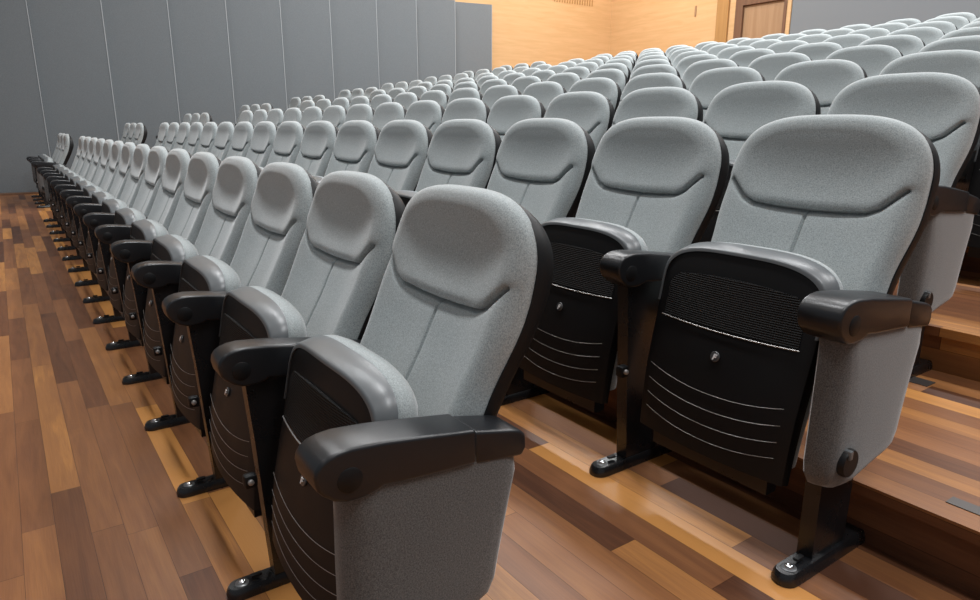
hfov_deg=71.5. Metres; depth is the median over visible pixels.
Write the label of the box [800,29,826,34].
seat
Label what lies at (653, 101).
seat
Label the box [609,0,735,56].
wall
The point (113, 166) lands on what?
seat
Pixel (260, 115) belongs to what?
seat
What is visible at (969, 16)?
seat
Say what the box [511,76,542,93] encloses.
seat
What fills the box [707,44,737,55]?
seat
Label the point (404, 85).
seat
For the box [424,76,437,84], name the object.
seat
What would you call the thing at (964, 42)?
seat
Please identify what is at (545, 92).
seat
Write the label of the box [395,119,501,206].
seat
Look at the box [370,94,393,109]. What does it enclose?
seat
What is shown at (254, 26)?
acoustic panel
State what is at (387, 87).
seat
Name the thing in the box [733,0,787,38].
door
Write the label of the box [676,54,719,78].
seat
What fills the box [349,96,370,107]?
seat
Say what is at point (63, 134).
seat
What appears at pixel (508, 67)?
seat
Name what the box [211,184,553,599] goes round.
seat
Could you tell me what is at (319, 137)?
seat
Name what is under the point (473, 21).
acoustic panel
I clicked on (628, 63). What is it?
seat
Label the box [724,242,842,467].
seat cushion
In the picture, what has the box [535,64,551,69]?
seat
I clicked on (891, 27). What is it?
seat
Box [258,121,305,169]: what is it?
seat
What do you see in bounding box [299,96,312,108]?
seat
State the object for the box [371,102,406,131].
seat
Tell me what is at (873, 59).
seat
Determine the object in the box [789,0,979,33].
wall
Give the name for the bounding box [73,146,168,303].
seat
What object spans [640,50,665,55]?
seat
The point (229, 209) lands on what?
seat
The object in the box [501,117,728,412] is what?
seat
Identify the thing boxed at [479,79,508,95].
seat
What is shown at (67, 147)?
seat
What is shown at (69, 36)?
acoustic panel
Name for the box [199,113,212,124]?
seat
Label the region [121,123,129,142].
seat
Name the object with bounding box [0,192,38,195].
baseboard
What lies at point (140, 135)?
seat
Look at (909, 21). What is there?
seat
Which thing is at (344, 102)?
seat
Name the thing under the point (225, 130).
seat
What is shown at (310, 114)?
seat
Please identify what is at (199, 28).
acoustic panel
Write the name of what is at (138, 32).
acoustic panel
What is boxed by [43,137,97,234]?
seat
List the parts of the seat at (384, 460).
armrest, leg, armrest, panel, backrest, armrest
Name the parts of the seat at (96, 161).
armrest, leg, backrest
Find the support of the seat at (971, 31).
on the floor
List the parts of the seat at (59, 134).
panel, backrest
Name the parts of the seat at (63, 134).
backrest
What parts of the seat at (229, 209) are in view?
armrest, leg, backrest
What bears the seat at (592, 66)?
on the floor
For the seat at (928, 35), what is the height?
0.974 m
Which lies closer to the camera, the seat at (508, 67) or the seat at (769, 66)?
the seat at (769, 66)
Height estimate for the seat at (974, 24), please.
0.974 m
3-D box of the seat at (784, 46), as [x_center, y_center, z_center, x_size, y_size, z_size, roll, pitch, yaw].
[2.678,-2.005,6.596,0.560,0.974,0.582,-10,17,-34]
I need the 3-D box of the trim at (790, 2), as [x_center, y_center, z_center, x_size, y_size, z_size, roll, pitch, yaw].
[6.026,-6.636,13.459,0.100,5.623,0.090,-10,17,-34]
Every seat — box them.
[26,133,62,197]
[28,133,64,200]
[30,134,73,207]
[37,136,85,221]
[40,137,90,227]
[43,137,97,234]
[46,138,105,241]
[50,139,113,250]
[55,141,124,260]
[60,142,136,272]
[66,144,150,286]
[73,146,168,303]
[83,148,191,323]
[94,152,220,350]
[110,156,261,384]
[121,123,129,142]
[126,123,136,141]
[131,162,317,436]
[132,123,146,144]
[155,122,169,145]
[156,114,191,138]
[162,171,405,516]
[163,122,179,151]
[173,122,190,148]
[184,122,203,155]
[190,113,199,123]
[196,122,218,152]
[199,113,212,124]
[211,122,234,160]
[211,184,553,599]
[221,121,254,161]
[234,104,260,125]
[236,105,249,123]
[238,110,253,122]
[246,121,277,167]
[251,109,267,125]
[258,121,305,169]
[260,103,273,112]
[266,109,284,126]
[282,108,302,122]
[289,97,301,107]
[295,121,338,176]
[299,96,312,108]
[300,100,315,110]
[300,106,323,127]
[312,120,379,183]
[313,95,326,102]
[315,99,331,110]
[321,105,347,128]
[332,97,350,110]
[338,90,351,99]
[344,104,374,122]
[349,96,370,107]
[350,88,364,100]
[364,87,378,97]
[368,120,432,190]
[369,89,387,99]
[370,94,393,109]
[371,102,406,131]
[381,83,394,92]
[388,88,406,98]
[394,92,419,109]
[395,81,408,90]
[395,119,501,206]
[404,100,444,134]
[407,80,422,91]
[408,86,428,97]
[417,82,433,90]
[419,90,448,109]
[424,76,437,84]
[430,84,452,96]
[435,80,454,88]
[438,75,453,81]
[441,98,489,123]
[447,88,482,104]
[453,73,469,83]
[453,78,476,89]
[453,81,479,90]
[463,71,474,78]
[474,69,490,80]
[476,73,493,81]
[477,75,499,87]
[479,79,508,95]
[482,85,521,109]
[487,95,545,139]
[487,118,595,223]
[491,67,506,75]
[497,70,516,78]
[501,65,512,69]
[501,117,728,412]
[503,73,525,84]
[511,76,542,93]
[513,63,529,69]
[514,66,528,72]
[521,68,540,75]
[522,81,566,109]
[530,61,546,67]
[531,70,556,81]
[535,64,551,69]
[544,91,614,150]
[547,65,568,73]
[547,72,581,92]
[558,61,576,67]
[562,66,590,78]
[567,58,584,63]
[569,77,621,112]
[573,87,702,217]
[574,62,598,71]
[582,58,604,65]
[586,69,628,91]
[589,114,940,588]
[591,56,609,62]
[595,63,630,80]
[597,54,612,58]
[605,58,633,71]
[610,55,634,65]
[616,53,637,63]
[617,51,637,57]
[619,73,686,103]
[629,59,671,79]
[629,64,680,80]
[635,52,665,64]
[636,55,670,63]
[638,48,660,57]
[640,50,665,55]
[665,45,686,56]
[667,46,693,57]
[669,48,697,63]
[672,50,708,67]
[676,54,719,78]
[682,59,738,90]
[689,67,765,120]
[694,41,717,49]
[700,81,820,241]
[701,42,726,51]
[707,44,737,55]
[717,46,754,58]
[726,38,749,44]
[729,48,775,66]
[737,38,764,45]
[748,52,812,80]
[749,39,781,48]
[762,33,785,39]
[766,40,808,52]
[774,59,867,114]
[777,33,805,40]
[789,42,842,60]
[796,34,832,43]
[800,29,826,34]
[821,28,854,36]
[823,34,870,47]
[825,45,902,76]
[827,72,979,377]
[840,24,871,29]
[847,28,890,37]
[858,35,925,55]
[870,22,907,31]
[879,50,979,88]
[887,18,921,25]
[887,27,944,44]
[905,21,957,33]
[918,35,979,52]
[925,16,969,29]
[936,12,976,21]
[939,27,979,39]
[955,136,979,275]
[960,21,979,28]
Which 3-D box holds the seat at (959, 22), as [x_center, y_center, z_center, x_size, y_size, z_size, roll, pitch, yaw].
[4.526,-2.449,7.105,0.560,0.974,0.582,-10,17,-34]
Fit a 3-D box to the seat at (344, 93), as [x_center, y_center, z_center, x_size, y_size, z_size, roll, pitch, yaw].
[-2.922,-3.442,12.779,0.592,0.974,0.611,-10,17,-34]
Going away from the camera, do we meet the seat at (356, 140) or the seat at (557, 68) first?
the seat at (356, 140)
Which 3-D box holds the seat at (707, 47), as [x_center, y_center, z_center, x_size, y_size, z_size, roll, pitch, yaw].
[2.893,-3.029,9.357,0.560,0.974,0.582,-10,17,-34]
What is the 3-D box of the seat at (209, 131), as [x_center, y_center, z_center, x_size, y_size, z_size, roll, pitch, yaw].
[-2.933,-1.246,6.686,0.560,0.974,0.582,-10,17,-34]
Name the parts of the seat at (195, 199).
armrest, leg, backrest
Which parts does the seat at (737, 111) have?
backrest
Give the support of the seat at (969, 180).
on the floor
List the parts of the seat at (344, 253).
armrest, leg, backrest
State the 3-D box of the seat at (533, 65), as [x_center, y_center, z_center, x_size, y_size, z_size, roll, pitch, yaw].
[0.809,-4.320,13.758,0.560,0.974,0.663,-10,17,-34]
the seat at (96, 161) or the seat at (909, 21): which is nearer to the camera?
the seat at (96, 161)
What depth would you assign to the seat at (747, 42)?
8.90 m
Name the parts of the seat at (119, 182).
armrest, leg, backrest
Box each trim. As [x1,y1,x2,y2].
[714,0,729,42]
[784,0,792,34]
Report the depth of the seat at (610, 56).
12.19 m
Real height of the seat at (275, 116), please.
0.974 m
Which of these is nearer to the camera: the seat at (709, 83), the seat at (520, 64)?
the seat at (709, 83)
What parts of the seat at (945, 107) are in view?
backrest, leg, panel knob, panel, armrest, armrest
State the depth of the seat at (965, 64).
3.09 m
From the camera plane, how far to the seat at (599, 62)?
9.89 m
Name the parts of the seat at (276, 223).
armrest, leg, backrest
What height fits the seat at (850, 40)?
0.974 m
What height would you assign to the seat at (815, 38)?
0.974 m
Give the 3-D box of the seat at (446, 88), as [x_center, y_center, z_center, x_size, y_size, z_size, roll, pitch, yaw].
[-0.804,-2.141,8.338,0.560,0.974,0.582,-10,17,-34]
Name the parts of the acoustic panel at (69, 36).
edge trim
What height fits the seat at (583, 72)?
0.974 m
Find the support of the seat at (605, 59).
on the floor
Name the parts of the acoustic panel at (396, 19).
edge trim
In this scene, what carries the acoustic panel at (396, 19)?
attached to the wall at (552, 32)
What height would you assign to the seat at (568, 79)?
0.974 m
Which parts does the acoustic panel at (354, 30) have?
edge trim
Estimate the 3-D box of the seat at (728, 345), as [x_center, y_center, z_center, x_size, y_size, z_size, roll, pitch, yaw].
[0.684,0.039,1.701,0.560,0.974,0.663,-10,17,-34]
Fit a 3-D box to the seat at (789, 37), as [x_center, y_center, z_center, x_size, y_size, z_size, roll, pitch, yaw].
[3.546,-2.797,8.456,0.560,0.974,0.582,-10,17,-34]
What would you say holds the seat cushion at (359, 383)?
on the seat at (384, 460)
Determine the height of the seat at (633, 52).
0.974 m
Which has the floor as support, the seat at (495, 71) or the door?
the seat at (495, 71)
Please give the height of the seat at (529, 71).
0.974 m
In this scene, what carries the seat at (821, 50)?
on the floor
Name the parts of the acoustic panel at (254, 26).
edge trim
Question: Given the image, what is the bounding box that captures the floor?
[0,194,979,599]
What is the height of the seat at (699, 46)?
0.974 m
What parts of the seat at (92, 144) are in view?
armrest, leg, backrest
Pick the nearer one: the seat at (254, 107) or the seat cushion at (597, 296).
the seat cushion at (597, 296)
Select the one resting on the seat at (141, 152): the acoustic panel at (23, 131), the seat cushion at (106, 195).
the seat cushion at (106, 195)
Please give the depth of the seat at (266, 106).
10.78 m
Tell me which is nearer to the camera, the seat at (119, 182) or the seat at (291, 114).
the seat at (119, 182)
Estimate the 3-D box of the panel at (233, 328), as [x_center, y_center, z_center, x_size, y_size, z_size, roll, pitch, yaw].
[-0.670,0.119,1.808,0.046,0.120,0.376,-10,17,-34]
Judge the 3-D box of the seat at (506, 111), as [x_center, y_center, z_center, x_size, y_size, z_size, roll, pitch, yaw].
[-0.039,-0.768,4.226,0.560,0.974,0.582,-10,17,-34]
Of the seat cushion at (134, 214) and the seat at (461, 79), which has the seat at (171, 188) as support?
the seat cushion at (134, 214)
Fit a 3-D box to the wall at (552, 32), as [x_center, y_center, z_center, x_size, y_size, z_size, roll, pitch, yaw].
[-4.422,-5.611,12.784,18.600,7.300,0.365,-10,17,-34]
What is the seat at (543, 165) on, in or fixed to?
on the floor
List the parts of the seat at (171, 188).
armrest, leg, backrest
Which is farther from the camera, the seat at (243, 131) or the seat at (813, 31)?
the seat at (813, 31)
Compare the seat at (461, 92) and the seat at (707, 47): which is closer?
the seat at (461, 92)
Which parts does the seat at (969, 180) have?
leg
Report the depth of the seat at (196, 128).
7.08 m
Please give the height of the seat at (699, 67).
0.974 m
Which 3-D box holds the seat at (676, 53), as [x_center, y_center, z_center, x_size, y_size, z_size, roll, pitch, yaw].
[2.286,-2.694,8.665,0.560,0.974,0.582,-10,17,-34]
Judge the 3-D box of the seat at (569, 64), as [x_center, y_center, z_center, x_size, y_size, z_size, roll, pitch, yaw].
[0.979,-3.158,10.466,0.560,0.974,0.582,-10,17,-34]
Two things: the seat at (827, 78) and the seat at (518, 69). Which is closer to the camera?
the seat at (827, 78)
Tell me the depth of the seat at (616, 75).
5.95 m
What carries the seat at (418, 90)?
on the floor
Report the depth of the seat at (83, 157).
7.35 m
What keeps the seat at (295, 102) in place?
on the floor
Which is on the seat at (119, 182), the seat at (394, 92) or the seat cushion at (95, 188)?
the seat cushion at (95, 188)
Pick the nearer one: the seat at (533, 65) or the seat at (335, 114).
the seat at (335, 114)
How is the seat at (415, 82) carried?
on the floor
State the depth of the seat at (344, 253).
1.85 m
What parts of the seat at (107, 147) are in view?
armrest, leg, backrest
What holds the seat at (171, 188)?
on the floor
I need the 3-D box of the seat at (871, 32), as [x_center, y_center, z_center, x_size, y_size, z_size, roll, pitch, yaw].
[3.593,-2.230,6.864,0.560,0.974,0.582,-10,17,-34]
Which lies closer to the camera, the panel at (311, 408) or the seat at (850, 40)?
the panel at (311, 408)
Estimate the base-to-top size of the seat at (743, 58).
0.974 m
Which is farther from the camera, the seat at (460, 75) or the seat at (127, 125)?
the seat at (460, 75)
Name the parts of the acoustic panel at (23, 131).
edge trim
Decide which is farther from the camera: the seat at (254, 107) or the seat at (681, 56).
the seat at (254, 107)
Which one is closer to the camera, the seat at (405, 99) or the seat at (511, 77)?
the seat at (405, 99)
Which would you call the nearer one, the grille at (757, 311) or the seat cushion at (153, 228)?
the grille at (757, 311)
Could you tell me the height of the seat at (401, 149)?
0.974 m
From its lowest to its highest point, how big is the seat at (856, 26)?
0.974 m
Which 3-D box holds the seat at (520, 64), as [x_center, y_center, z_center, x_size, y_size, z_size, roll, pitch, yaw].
[0.459,-4.444,14.241,0.560,0.974,0.582,-10,17,-34]
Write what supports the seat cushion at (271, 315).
on the seat at (344, 253)
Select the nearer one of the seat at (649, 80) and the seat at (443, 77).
the seat at (649, 80)
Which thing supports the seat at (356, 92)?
on the floor
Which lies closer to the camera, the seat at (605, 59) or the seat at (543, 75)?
the seat at (543, 75)
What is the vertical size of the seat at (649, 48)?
0.974 m
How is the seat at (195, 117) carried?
on the floor
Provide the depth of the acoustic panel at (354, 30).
13.77 m
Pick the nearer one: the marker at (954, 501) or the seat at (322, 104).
the marker at (954, 501)
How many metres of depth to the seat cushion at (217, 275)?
2.14 m
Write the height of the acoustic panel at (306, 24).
3.690 m
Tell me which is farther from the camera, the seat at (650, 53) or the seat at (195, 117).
the seat at (195, 117)
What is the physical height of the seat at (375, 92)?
0.974 m
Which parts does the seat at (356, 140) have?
backrest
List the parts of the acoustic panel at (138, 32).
edge trim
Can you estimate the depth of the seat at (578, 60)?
11.51 m
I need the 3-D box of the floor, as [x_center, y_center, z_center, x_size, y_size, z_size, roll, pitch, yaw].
[1.261,-0.868,5.645,18.600,1.677,19.850,-10,17,-34]
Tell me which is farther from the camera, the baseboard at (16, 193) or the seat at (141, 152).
the baseboard at (16, 193)
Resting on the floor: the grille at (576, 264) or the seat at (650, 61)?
the seat at (650, 61)
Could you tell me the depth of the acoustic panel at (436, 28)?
14.77 m
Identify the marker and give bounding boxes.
[909,377,935,386]
[946,496,979,515]
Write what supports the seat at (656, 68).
on the floor
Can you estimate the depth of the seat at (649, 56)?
7.88 m
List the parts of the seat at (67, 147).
panel, armrest, leg, backrest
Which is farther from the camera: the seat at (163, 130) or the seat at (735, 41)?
the seat at (735, 41)
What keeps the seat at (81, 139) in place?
on the floor
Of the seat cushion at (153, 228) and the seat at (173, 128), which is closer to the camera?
the seat cushion at (153, 228)
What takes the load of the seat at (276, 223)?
on the floor
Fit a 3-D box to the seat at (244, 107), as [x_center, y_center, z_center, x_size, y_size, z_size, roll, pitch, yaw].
[-4.444,-2.881,11.819,0.592,0.974,0.611,-10,17,-34]
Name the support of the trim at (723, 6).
attached to the wall at (637, 26)
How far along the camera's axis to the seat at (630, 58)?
9.44 m
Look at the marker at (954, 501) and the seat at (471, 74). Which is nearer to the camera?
the marker at (954, 501)
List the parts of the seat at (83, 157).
armrest, leg, backrest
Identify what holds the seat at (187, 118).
on the floor
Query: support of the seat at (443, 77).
on the floor
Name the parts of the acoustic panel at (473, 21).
edge trim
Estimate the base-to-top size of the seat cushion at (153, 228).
0.465 m
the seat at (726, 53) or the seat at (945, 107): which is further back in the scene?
the seat at (726, 53)
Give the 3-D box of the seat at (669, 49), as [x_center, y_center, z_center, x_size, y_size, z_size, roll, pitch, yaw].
[2.828,-3.603,10.975,0.560,0.974,0.582,-10,17,-34]
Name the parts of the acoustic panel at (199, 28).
edge trim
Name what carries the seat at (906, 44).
on the floor
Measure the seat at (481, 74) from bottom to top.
0.974 m
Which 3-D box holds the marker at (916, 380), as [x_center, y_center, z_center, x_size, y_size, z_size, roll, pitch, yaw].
[1.373,0.259,2.187,0.060,0.002,0.080,-10,17,-34]
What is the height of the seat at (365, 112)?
0.974 m
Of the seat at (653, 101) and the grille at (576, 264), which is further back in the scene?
the seat at (653, 101)
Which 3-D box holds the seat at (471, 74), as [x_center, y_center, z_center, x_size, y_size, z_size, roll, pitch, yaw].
[-0.679,-4.296,14.274,0.592,0.974,0.611,-10,17,-34]
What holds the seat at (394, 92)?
on the floor
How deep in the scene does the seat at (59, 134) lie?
10.51 m
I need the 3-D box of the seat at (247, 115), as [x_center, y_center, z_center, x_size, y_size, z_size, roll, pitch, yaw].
[-3.316,-1.931,8.736,0.592,0.974,0.611,-10,17,-34]
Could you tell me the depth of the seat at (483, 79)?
9.05 m
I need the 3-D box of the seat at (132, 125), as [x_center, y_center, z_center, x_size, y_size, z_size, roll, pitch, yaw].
[-5.629,-2.203,10.402,0.560,0.974,0.582,-10,17,-34]
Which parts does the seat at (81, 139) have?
armrest, panel, backrest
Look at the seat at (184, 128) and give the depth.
7.53 m
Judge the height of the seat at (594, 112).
0.974 m
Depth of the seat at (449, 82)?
9.81 m
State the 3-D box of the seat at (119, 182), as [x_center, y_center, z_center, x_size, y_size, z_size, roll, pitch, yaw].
[-2.868,-0.672,5.067,0.560,0.974,0.582,-10,17,-34]
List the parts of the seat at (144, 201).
armrest, leg, backrest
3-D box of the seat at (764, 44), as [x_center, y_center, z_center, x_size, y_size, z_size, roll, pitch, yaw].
[2.939,-2.462,7.764,0.560,0.974,0.582,-10,17,-34]
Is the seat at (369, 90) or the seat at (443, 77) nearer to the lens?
the seat at (369, 90)
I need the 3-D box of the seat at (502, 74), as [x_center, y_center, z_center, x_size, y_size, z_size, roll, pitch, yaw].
[0.064,-2.933,10.198,0.560,0.974,0.582,-10,17,-34]
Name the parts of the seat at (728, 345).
armrest, leg, backrest, leg, panel knob, armrest, panel, armrest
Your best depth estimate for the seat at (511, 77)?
8.59 m
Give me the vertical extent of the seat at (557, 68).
0.974 m
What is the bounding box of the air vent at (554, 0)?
[554,0,592,6]
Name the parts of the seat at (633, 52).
backrest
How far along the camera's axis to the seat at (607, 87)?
4.82 m
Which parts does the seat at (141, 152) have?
armrest, leg, backrest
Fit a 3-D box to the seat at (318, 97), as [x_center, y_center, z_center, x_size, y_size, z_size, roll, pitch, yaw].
[-3.036,-2.934,11.414,0.560,0.974,0.663,-10,17,-34]
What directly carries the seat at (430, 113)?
on the floor
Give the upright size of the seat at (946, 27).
0.974 m
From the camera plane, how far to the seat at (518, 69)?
11.33 m
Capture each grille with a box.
[151,253,161,260]
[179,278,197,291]
[550,242,614,296]
[664,272,802,348]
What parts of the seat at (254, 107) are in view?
backrest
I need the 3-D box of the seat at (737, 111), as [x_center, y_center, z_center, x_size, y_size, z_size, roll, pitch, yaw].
[0.941,-0.420,2.875,0.560,0.974,0.582,-10,17,-34]
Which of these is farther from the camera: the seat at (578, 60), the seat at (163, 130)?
the seat at (578, 60)
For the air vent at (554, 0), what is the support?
in the wall at (552, 32)
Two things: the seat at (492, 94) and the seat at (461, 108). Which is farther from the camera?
the seat at (492, 94)
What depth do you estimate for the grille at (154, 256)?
2.69 m
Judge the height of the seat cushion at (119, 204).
0.465 m
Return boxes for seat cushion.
[93,185,103,191]
[103,191,114,199]
[115,199,128,208]
[129,208,145,220]
[146,219,168,236]
[170,234,198,258]
[202,255,241,290]
[250,286,306,337]
[324,335,417,418]
[578,218,647,389]
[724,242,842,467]
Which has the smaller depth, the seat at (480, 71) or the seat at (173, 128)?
the seat at (173, 128)
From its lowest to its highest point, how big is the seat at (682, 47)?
0.974 m
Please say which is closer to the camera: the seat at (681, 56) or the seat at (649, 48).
the seat at (681, 56)
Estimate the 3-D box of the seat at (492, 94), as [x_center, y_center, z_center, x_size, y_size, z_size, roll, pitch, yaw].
[-0.104,-1.342,5.845,0.560,0.974,0.582,-10,17,-34]
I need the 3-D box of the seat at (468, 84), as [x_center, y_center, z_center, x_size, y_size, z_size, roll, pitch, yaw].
[-0.477,-2.025,7.888,0.560,0.974,0.582,-10,17,-34]
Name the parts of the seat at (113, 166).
armrest, leg, backrest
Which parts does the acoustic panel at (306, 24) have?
edge trim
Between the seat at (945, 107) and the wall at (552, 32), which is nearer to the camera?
the seat at (945, 107)
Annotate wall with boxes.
[26,0,611,154]
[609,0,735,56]
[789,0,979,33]
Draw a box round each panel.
[0,0,50,192]
[27,0,118,168]
[101,0,180,147]
[167,0,235,124]
[219,313,255,345]
[226,0,287,121]
[280,0,334,108]
[285,371,357,441]
[330,0,379,98]
[376,0,417,88]
[416,0,455,81]
[455,2,491,74]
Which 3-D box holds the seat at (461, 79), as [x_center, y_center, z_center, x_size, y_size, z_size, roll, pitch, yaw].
[-0.543,-2.598,9.506,0.560,0.974,0.582,-10,17,-34]
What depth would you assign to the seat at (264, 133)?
5.27 m
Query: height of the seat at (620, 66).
0.974 m
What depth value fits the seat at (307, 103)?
9.40 m
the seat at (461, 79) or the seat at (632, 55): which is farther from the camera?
the seat at (632, 55)
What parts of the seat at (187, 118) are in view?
backrest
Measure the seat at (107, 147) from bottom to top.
0.974 m
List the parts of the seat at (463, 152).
backrest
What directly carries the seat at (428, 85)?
on the floor
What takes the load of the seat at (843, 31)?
on the floor
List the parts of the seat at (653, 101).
backrest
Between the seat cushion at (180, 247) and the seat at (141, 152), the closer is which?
the seat cushion at (180, 247)
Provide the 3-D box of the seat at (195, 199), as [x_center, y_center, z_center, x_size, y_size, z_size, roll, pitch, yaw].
[-1.561,-0.208,3.266,0.560,0.974,0.582,-10,17,-34]
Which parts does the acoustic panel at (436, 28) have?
edge trim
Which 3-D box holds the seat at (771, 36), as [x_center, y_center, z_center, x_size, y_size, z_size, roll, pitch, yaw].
[3.808,-3.254,9.624,0.560,0.974,0.582,-10,17,-34]
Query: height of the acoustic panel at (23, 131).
3.690 m

